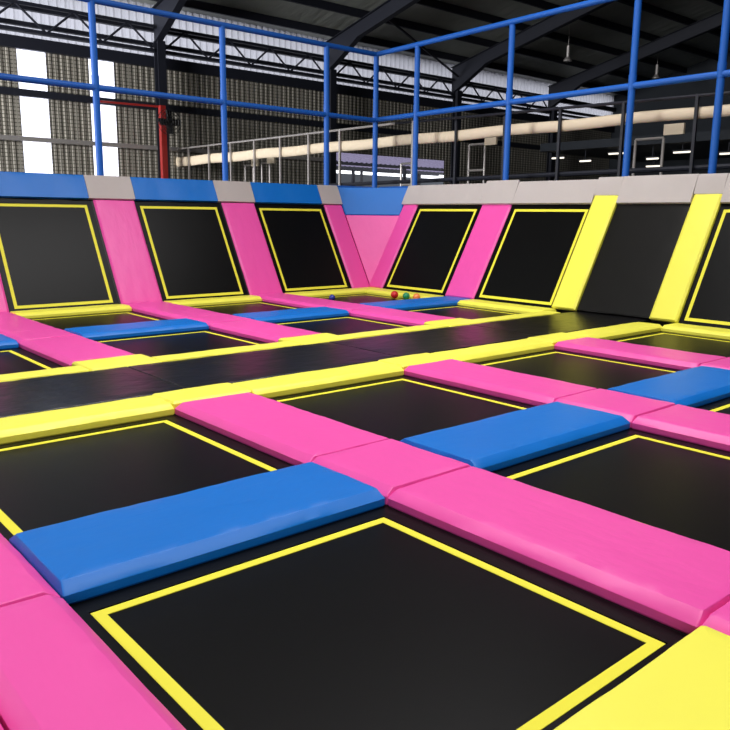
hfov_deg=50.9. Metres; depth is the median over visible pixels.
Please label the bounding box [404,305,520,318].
trampoline
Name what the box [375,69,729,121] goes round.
rail
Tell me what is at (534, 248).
trampoline
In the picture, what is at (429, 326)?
pad
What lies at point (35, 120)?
window
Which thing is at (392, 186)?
rail
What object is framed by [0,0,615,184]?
wall
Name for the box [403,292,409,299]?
ball
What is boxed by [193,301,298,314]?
trampoline
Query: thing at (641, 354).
pad
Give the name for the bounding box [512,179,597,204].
pad
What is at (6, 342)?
pad
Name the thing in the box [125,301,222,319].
pad
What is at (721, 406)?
trampoline
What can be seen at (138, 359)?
pad
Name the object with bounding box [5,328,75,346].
pad
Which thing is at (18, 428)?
pad
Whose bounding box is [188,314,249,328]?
pad
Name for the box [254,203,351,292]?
trampoline
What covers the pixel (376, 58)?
pole
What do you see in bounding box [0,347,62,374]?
trampoline
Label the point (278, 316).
pad
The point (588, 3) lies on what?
rail
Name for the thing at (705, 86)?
wall
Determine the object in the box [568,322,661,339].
pad
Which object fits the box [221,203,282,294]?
pad
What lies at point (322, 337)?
pad
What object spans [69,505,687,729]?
trampoline
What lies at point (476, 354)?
pad
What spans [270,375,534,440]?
trampoline
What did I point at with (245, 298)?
pad
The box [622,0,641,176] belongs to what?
pole
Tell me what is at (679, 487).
trampoline
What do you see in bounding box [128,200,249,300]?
trampoline
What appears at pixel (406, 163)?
frame
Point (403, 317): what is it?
pad
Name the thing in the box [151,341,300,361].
pad
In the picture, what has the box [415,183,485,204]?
pad
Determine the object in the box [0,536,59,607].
pad
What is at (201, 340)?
trampoline
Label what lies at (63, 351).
pad
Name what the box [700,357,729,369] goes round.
pad
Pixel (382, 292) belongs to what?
pad
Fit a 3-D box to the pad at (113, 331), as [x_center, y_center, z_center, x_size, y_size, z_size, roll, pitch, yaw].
[-3.102,-0.498,10.471,1.789,0.097,0.719,-9,14,-40]
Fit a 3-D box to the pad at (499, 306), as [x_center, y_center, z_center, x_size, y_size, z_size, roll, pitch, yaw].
[2.465,-1.023,13.491,0.439,0.096,1.879,-9,14,-40]
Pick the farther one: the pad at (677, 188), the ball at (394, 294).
the ball at (394, 294)
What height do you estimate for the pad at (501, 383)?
0.097 m
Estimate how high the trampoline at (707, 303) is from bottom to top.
1.920 m
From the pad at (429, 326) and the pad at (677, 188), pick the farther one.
the pad at (677, 188)
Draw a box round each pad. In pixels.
[0,171,88,198]
[0,275,8,311]
[0,311,54,334]
[0,334,18,349]
[0,365,88,381]
[0,367,185,417]
[0,395,173,444]
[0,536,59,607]
[0,595,185,729]
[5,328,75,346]
[9,462,384,604]
[10,304,131,318]
[20,335,134,366]
[64,318,208,340]
[72,354,160,370]
[83,175,134,199]
[93,200,161,303]
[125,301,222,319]
[129,342,397,387]
[130,177,217,201]
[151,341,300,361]
[152,383,251,413]
[164,295,261,306]
[175,392,388,465]
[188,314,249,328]
[210,319,319,342]
[212,180,254,202]
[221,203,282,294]
[232,361,403,398]
[233,306,348,322]
[250,182,321,204]
[254,293,350,307]
[278,333,350,344]
[286,287,378,297]
[312,439,470,504]
[317,185,341,204]
[324,205,368,287]
[325,303,380,315]
[330,325,540,356]
[338,187,406,215]
[339,324,448,338]
[345,215,398,283]
[350,307,454,325]
[360,296,467,309]
[366,288,441,298]
[369,205,417,287]
[378,353,451,369]
[388,466,729,634]
[400,401,629,471]
[402,185,421,204]
[404,359,596,405]
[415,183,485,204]
[424,318,484,326]
[431,338,553,362]
[445,205,511,298]
[457,299,555,313]
[470,311,649,334]
[472,311,559,321]
[480,180,519,204]
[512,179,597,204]
[529,332,586,344]
[552,195,617,310]
[553,626,729,729]
[554,337,725,369]
[555,388,675,427]
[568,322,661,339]
[577,204,690,318]
[594,177,623,195]
[607,366,729,407]
[616,174,698,203]
[631,404,729,451]
[649,194,721,322]
[661,323,729,339]
[694,173,728,194]
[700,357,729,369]
[701,601,729,635]
[720,173,729,203]
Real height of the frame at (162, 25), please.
13.825 m
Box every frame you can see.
[152,0,186,178]
[244,159,258,181]
[261,158,275,182]
[326,0,419,183]
[336,160,443,179]
[336,165,443,184]
[336,169,438,184]
[400,162,410,185]
[450,0,616,183]
[467,137,497,183]
[546,11,722,180]
[632,123,685,175]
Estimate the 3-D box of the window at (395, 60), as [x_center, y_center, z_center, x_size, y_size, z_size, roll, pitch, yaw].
[-6.053,-10.931,25.586,56.000,1.880,0.040,-9,14,-40]
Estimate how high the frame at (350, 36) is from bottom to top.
13.825 m
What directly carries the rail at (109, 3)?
attached to the pole at (91, 4)
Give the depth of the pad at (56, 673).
2.52 m
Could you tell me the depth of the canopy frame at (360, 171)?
48.58 m
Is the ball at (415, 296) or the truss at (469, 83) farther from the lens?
the truss at (469, 83)
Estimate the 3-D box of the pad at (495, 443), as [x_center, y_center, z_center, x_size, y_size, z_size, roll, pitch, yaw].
[1.137,0.495,5.631,1.789,0.097,0.739,-9,14,-40]
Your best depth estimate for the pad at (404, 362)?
8.17 m
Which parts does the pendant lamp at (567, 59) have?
lamp shade, stem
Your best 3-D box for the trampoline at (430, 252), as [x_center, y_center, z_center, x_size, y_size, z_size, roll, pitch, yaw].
[1.365,-2.362,15.705,1.136,1.920,1.933,-9,14,-40]
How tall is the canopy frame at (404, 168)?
5.090 m
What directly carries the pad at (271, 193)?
on the trampoline at (302, 245)
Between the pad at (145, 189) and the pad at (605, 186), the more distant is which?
the pad at (145, 189)
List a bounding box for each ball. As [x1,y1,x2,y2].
[391,291,397,298]
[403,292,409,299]
[413,293,419,298]
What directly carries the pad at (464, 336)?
on the floor
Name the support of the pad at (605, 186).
on the pad at (573, 284)
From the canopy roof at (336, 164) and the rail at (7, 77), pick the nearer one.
the rail at (7, 77)
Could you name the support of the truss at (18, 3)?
attached to the frame at (162, 25)
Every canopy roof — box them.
[336,152,443,168]
[336,164,443,172]
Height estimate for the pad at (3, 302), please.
1.763 m
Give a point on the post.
(162, 137)
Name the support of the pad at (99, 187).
on the pad at (119, 222)
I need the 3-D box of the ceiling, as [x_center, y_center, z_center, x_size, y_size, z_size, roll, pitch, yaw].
[6.862,-10.872,8.744,54.400,5.117,42.500,-9,14,-40]
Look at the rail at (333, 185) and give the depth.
17.50 m
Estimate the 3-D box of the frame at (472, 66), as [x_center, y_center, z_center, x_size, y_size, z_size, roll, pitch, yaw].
[10.969,-9.298,25.779,0.280,13.825,22.000,-9,14,-40]
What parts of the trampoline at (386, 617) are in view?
frame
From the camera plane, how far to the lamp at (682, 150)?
31.43 m
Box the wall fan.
[157,109,180,135]
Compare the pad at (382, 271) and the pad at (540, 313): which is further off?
the pad at (382, 271)
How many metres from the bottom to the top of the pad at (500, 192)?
0.465 m
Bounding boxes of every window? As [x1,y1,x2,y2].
[0,0,613,118]
[16,49,52,173]
[88,59,118,175]
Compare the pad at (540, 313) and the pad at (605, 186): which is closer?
the pad at (540, 313)
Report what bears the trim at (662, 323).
on the floor
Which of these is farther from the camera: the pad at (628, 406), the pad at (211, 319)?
the pad at (211, 319)
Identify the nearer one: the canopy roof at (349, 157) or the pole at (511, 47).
the pole at (511, 47)
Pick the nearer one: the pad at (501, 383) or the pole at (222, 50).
the pad at (501, 383)
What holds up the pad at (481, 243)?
on the pad at (431, 302)
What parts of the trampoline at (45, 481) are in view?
frame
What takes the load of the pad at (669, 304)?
on the pad at (679, 328)
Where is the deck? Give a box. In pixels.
[540,129,729,161]
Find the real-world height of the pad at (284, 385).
0.096 m
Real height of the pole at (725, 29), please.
6.050 m
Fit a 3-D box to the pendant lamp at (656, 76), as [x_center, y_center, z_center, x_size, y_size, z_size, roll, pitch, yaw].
[13.440,-13.920,35.201,0.360,1.446,0.360,-9,14,-40]
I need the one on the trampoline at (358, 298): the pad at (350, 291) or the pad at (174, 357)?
the pad at (350, 291)
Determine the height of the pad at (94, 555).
0.097 m
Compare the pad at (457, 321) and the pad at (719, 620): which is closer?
the pad at (719, 620)
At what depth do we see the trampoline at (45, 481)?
4.90 m
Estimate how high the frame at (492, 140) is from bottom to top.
4.550 m
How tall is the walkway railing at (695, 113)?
4.758 m
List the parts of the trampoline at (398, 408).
frame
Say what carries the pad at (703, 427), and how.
on the floor
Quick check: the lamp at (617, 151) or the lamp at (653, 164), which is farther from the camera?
the lamp at (653, 164)
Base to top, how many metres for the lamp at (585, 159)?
0.485 m
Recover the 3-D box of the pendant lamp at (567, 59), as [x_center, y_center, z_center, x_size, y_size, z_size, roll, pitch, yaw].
[8.311,-13.151,31.270,0.360,1.425,0.360,-9,14,-40]
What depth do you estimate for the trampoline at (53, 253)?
12.62 m
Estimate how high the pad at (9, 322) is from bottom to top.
0.097 m
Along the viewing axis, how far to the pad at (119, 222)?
13.40 m
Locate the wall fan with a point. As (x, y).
(168, 122)
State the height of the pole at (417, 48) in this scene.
6.050 m
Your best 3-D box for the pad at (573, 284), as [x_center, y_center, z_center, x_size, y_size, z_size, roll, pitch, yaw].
[3.733,-1.911,12.960,1.135,1.897,0.469,-9,14,-40]
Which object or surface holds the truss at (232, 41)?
attached to the frame at (162, 25)
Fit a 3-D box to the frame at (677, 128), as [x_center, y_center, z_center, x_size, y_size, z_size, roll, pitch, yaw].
[5.955,-2.679,15.986,0.060,4.470,1.070,-9,14,-40]
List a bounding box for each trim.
[120,200,367,279]
[559,204,671,326]
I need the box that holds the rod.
[389,20,458,76]
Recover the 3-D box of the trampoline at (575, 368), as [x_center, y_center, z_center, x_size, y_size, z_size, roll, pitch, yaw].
[2.241,0.083,8.204,1.951,0.066,1.983,-9,14,-40]
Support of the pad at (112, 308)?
on the trampoline at (63, 322)
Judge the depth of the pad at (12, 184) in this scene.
12.88 m
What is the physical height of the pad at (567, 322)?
0.090 m
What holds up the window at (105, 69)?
in the wall at (71, 140)
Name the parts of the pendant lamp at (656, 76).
stem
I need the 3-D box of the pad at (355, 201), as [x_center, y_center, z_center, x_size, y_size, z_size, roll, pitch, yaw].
[0.182,-3.614,16.967,1.697,0.612,0.292,1,11,4]
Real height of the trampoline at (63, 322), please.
0.066 m
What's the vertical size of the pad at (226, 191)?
0.424 m
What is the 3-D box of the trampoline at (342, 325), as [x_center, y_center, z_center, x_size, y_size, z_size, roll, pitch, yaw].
[-0.343,-0.523,11.154,1.951,0.066,1.983,-9,14,-40]
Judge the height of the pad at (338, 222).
1.761 m
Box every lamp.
[563,25,571,61]
[578,151,592,161]
[607,149,623,154]
[645,146,659,159]
[645,153,659,166]
[652,60,659,78]
[672,145,690,153]
[718,142,729,154]
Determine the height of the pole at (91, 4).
6.050 m
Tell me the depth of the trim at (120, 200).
16.82 m
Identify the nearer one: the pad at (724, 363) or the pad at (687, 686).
the pad at (687, 686)
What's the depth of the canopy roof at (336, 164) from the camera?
41.78 m
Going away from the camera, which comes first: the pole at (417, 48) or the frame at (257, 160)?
the pole at (417, 48)
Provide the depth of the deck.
33.61 m
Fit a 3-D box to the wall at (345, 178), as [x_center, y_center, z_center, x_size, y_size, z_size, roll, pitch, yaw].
[-5.443,-9.933,50.013,32.000,5.420,0.200,-9,14,-40]
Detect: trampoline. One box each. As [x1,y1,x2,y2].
[0,197,120,312]
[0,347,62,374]
[0,414,293,540]
[31,311,167,329]
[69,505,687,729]
[96,329,266,356]
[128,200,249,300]
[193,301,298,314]
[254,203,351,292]
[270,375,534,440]
[274,316,410,334]
[315,294,404,303]
[383,205,481,295]
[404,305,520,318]
[474,204,590,311]
[474,349,681,389]
[492,428,729,550]
[612,331,729,357]
[672,204,729,328]
[697,397,729,413]
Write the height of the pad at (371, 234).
1.507 m
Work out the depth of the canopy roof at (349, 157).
35.88 m
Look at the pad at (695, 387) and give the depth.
7.01 m
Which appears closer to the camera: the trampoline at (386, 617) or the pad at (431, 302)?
the trampoline at (386, 617)
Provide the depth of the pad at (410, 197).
16.68 m
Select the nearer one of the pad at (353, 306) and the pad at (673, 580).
the pad at (673, 580)
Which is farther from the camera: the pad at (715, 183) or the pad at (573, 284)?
the pad at (573, 284)
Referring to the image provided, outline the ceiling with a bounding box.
[132,0,729,95]
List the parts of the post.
post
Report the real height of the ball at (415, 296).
0.140 m
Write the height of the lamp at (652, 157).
0.535 m
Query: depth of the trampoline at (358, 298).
15.03 m
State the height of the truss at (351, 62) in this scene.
0.810 m
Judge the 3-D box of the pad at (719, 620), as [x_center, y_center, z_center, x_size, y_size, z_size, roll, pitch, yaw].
[1.734,1.011,3.025,0.756,0.096,0.489,-9,14,-40]
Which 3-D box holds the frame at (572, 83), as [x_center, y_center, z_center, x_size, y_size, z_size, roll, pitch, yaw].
[16.280,-10.112,30.265,0.280,13.825,22.000,-9,14,-40]
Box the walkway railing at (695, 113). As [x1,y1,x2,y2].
[176,91,729,185]
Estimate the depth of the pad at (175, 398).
6.54 m
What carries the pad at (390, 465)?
on the floor
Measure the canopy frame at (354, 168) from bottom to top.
5.190 m
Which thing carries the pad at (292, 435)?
on the floor
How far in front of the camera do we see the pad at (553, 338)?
9.79 m
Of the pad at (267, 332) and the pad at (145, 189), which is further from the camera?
the pad at (145, 189)
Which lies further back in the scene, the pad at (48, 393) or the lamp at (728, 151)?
the lamp at (728, 151)
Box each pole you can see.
[88,0,103,175]
[219,25,227,180]
[324,45,329,184]
[372,56,378,187]
[412,46,420,185]
[503,24,515,179]
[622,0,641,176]
[708,0,729,173]
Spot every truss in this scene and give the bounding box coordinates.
[0,0,154,51]
[166,28,323,78]
[337,59,454,97]
[462,82,550,112]
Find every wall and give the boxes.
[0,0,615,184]
[336,173,442,187]
[608,51,729,176]
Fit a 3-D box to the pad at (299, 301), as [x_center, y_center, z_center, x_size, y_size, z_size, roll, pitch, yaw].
[-1.178,-1.174,14.049,0.756,0.097,2.299,-9,14,-40]
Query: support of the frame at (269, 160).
on the floor
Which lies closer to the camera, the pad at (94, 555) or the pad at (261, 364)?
the pad at (94, 555)
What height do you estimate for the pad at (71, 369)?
0.096 m
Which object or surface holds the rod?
attached to the frame at (350, 36)
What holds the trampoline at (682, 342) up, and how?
on the floor
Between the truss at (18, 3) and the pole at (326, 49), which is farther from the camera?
the truss at (18, 3)
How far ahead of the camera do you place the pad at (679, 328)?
10.77 m
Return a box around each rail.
[0,73,375,122]
[76,0,375,56]
[333,185,371,187]
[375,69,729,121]
[376,0,615,56]
[379,186,407,187]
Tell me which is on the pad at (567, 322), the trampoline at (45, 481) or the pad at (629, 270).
the pad at (629, 270)
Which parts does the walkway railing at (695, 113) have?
post, post, post, post, post, rail, post, post, post, post, post, rail, post, rail, post, post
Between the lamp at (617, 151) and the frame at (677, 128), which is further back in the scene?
the lamp at (617, 151)
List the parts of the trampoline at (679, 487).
frame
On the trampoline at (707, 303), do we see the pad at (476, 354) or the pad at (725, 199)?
the pad at (725, 199)
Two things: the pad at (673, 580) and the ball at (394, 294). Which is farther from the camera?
the ball at (394, 294)
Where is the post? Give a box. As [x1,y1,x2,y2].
[100,100,167,178]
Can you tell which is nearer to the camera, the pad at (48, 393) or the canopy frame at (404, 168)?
the pad at (48, 393)
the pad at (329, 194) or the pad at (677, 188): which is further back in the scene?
the pad at (329, 194)

